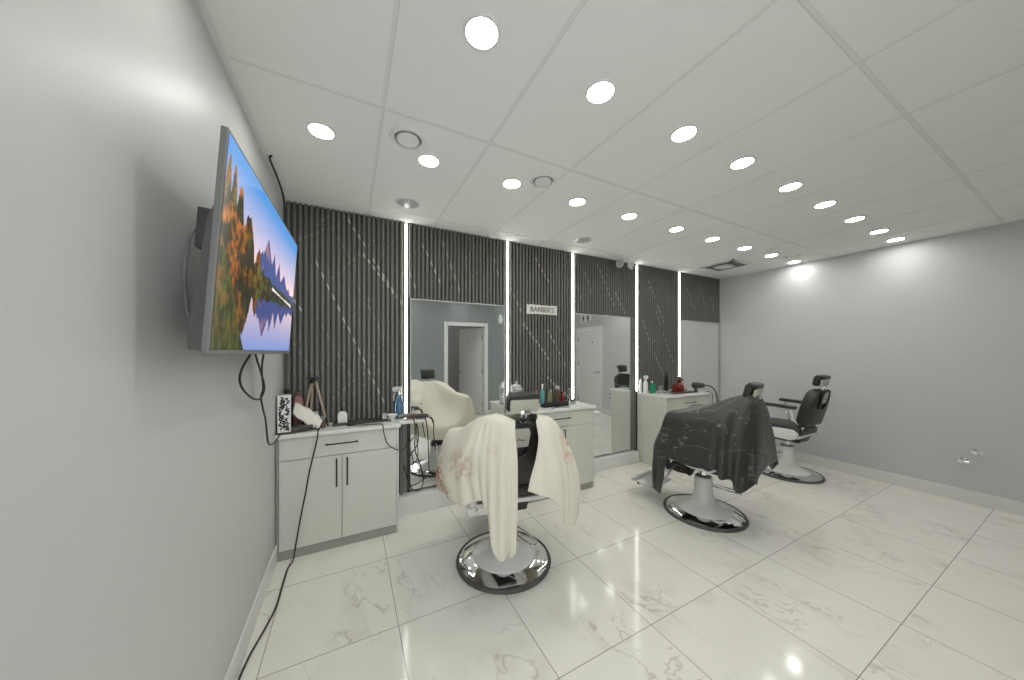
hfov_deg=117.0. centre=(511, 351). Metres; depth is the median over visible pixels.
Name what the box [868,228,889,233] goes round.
recessed light
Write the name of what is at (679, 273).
diffuser
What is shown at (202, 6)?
trim
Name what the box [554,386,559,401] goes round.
bottle
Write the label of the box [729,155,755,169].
recessed light
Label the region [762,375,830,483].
barber chair
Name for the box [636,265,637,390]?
diffuser
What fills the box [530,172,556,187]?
ceiling vent
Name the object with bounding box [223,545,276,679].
baseboard
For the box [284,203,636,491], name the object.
wall
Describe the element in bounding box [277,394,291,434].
framed picture
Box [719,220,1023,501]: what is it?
wall
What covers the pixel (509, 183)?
recessed light
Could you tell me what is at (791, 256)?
ceiling vent
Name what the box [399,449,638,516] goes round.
baseboard
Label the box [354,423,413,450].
cord
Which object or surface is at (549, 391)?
bottle
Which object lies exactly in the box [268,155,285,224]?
cable
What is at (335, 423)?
tray
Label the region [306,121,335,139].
recessed light
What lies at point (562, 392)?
bottle
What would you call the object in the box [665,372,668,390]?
bottle
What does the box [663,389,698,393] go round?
tray
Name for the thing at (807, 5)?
grid
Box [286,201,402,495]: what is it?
wall panel
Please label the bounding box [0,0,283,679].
wall
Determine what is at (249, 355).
power cable
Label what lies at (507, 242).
diffuser
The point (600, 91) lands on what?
recessed light
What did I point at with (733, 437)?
cape
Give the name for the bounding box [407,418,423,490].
cord
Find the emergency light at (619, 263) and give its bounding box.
[616,258,633,269]
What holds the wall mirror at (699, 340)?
attached to the wall panel at (699, 295)
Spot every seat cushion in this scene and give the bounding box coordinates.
[479,483,535,502]
[770,418,817,435]
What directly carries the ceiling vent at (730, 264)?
in the ceiling
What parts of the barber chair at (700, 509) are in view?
foot plate, footrest arm, seat mount, plate, pump lever, headrest plate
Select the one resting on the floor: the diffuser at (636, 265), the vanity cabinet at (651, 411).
the vanity cabinet at (651, 411)
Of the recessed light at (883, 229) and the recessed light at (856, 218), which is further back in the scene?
the recessed light at (883, 229)
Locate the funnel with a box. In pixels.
[387,413,396,420]
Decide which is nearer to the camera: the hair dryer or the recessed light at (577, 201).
the recessed light at (577, 201)
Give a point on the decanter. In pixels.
(679, 379)
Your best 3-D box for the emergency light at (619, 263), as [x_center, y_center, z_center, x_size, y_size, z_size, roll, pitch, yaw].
[1.478,-1.152,4.115,0.318,0.126,0.120,0,0,-27]
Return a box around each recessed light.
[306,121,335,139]
[417,153,439,167]
[463,12,500,50]
[502,178,521,188]
[568,197,585,205]
[585,78,616,104]
[621,212,637,219]
[668,226,684,231]
[669,124,698,142]
[705,236,719,241]
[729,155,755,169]
[737,246,751,249]
[764,253,778,256]
[778,181,802,191]
[787,260,801,262]
[813,200,837,208]
[843,215,866,222]
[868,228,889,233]
[885,237,905,241]
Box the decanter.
[675,376,683,391]
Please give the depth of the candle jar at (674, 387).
4.25 m
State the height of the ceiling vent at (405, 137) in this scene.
0.023 m
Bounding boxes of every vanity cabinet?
[276,427,398,561]
[506,408,593,503]
[637,394,709,471]
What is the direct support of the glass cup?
on the countertop at (660, 395)
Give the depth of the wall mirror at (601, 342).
4.07 m
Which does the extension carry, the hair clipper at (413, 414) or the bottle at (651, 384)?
the hair clipper at (413, 414)
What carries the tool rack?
on the countertop at (578, 405)
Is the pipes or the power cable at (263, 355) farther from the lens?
the pipes
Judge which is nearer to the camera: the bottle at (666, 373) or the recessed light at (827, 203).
the recessed light at (827, 203)
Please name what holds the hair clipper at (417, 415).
on the extension
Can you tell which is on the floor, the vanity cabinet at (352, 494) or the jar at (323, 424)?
the vanity cabinet at (352, 494)
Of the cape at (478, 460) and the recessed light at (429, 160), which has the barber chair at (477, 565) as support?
the cape at (478, 460)
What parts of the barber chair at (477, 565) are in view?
foot plate, plate, seat mount, plate, headrest plate, headrest post, backrest, pump lever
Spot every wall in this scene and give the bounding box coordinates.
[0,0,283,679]
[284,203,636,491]
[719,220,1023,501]
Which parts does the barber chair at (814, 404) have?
seat mount, plate, backrest, headrest plate, plate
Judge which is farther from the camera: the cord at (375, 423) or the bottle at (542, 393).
the bottle at (542, 393)
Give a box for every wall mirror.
[410,298,504,489]
[574,313,630,456]
[680,320,718,403]
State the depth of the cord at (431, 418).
2.82 m
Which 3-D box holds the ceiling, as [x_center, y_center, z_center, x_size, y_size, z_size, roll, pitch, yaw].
[2.105,-1.250,1.379,6.155,0.089,5.820,0,0,-27]
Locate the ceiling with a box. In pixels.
[205,0,1023,278]
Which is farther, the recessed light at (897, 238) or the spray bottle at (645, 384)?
the spray bottle at (645, 384)
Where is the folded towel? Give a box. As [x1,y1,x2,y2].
[293,403,321,428]
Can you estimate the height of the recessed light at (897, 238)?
0.009 m
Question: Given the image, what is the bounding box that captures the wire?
[182,226,195,320]
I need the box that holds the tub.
[337,411,346,422]
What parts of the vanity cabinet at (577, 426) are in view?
drawer, cabinet door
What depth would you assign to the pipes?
3.08 m
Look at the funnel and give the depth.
2.70 m
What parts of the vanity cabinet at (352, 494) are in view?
cabinet door, drawer, handle, handle, cabinet door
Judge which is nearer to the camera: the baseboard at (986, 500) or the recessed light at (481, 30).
the recessed light at (481, 30)
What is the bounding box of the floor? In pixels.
[237,456,1023,679]
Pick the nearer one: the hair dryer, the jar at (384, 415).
the jar at (384, 415)
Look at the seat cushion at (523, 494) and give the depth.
2.09 m
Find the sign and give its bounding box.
[526,304,556,315]
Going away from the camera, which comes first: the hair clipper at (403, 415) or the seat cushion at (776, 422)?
the hair clipper at (403, 415)
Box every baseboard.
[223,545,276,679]
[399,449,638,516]
[776,447,1023,515]
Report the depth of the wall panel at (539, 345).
3.62 m
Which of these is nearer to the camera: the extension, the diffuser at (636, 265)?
the extension
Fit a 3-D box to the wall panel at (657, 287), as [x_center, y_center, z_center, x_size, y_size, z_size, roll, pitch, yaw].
[2.132,-0.306,4.574,0.905,1.813,0.063,0,0,-27]
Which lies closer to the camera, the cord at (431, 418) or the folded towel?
the folded towel
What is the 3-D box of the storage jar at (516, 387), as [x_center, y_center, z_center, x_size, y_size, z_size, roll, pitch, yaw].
[0.047,0.448,3.321,0.128,0.285,0.128,0,0,-27]
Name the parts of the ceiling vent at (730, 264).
plate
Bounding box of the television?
[187,125,297,354]
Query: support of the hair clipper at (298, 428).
on the countertop at (328, 430)
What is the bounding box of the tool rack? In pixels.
[541,400,568,407]
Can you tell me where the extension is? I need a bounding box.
[397,418,425,424]
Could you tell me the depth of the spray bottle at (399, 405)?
2.80 m
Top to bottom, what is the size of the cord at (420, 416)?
0.609 m
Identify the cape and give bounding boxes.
[436,412,580,561]
[652,394,778,493]
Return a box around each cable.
[238,354,265,399]
[260,354,281,445]
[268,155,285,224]
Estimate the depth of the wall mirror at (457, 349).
3.14 m
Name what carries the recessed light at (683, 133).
in the ceiling
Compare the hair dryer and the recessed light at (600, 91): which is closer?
the recessed light at (600, 91)
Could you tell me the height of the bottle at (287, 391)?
0.300 m
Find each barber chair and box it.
[456,390,550,594]
[631,382,763,532]
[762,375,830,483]
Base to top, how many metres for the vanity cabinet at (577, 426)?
0.880 m
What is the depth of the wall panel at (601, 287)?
4.10 m
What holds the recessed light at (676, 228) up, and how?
in the ceiling
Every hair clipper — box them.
[291,424,316,431]
[398,413,410,417]
[406,413,416,418]
[415,414,430,417]
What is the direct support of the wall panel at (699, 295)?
attached to the wall at (404, 425)
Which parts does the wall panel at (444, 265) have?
light strip, light strip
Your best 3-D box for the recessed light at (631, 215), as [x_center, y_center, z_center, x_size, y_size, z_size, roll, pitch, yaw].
[1.047,-1.212,2.802,0.144,0.009,0.144,0,0,-27]
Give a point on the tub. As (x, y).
(342, 415)
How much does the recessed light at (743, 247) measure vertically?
0.009 m
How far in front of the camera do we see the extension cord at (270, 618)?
2.17 m
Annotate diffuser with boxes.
[405,224,406,412]
[507,242,507,392]
[572,254,573,398]
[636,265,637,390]
[679,273,679,375]
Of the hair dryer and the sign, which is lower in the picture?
the hair dryer
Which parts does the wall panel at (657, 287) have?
light strip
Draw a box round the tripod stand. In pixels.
[301,377,328,425]
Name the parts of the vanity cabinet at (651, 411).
drawer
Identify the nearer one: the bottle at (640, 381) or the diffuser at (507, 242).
the diffuser at (507, 242)
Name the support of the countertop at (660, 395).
on the vanity cabinet at (651, 411)
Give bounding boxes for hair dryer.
[691,382,704,390]
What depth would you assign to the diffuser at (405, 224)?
2.93 m
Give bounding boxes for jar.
[320,416,325,427]
[382,413,386,418]
[511,381,521,390]
[672,384,677,391]
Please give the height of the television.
0.629 m
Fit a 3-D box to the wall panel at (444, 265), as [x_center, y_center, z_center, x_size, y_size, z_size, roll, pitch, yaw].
[-0.531,0.059,3.200,1.094,2.543,0.063,0,0,-27]
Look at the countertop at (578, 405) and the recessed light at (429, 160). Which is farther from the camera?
the countertop at (578, 405)
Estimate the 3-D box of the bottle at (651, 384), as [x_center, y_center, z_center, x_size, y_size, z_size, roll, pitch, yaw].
[1.883,0.472,4.223,0.052,0.165,0.052,0,0,-27]
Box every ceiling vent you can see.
[389,125,425,150]
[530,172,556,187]
[699,259,751,271]
[783,254,801,258]
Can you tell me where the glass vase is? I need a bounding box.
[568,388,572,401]
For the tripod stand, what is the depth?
2.51 m
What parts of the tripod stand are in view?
leg, leg, leg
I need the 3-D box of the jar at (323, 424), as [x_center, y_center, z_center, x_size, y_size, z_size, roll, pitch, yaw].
[-1.494,0.550,2.470,0.048,0.090,0.048,0,0,-27]
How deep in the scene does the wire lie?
0.97 m
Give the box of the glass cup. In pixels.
[658,385,662,391]
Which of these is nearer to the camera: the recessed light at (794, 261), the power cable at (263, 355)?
the power cable at (263, 355)
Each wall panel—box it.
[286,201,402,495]
[404,223,508,492]
[509,241,570,402]
[571,253,637,448]
[636,264,679,394]
[678,272,719,322]
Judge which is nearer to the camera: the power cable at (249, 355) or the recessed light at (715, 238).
the power cable at (249, 355)
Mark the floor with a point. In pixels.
(846, 576)
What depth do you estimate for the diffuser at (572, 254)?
3.83 m
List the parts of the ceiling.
plate, plate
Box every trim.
[195,0,1023,278]
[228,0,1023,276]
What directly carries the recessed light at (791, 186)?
in the ceiling
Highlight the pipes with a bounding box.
[958,449,983,464]
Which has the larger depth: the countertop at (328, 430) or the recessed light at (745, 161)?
the countertop at (328, 430)
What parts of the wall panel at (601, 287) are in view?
light strip, pilaster strip, light strip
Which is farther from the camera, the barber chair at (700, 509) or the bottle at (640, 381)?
the bottle at (640, 381)
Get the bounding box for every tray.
[332,417,388,426]
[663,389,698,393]
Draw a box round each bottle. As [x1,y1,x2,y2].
[285,389,291,423]
[293,391,302,426]
[392,386,403,418]
[540,384,544,404]
[548,390,550,401]
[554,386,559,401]
[561,391,563,400]
[639,378,641,392]
[643,375,648,392]
[650,381,653,392]
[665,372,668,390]
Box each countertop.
[274,417,400,439]
[505,401,595,413]
[637,389,711,398]
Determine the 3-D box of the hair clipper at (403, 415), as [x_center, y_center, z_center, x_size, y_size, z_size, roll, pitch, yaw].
[-0.958,0.569,2.826,0.132,0.042,0.042,0,0,-39]
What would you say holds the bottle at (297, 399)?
on the countertop at (328, 430)
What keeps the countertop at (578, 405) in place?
on the vanity cabinet at (577, 426)
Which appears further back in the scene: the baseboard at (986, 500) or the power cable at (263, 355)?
the baseboard at (986, 500)
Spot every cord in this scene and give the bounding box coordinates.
[238,427,320,679]
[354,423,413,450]
[403,416,429,485]
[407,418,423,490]
[428,417,435,449]

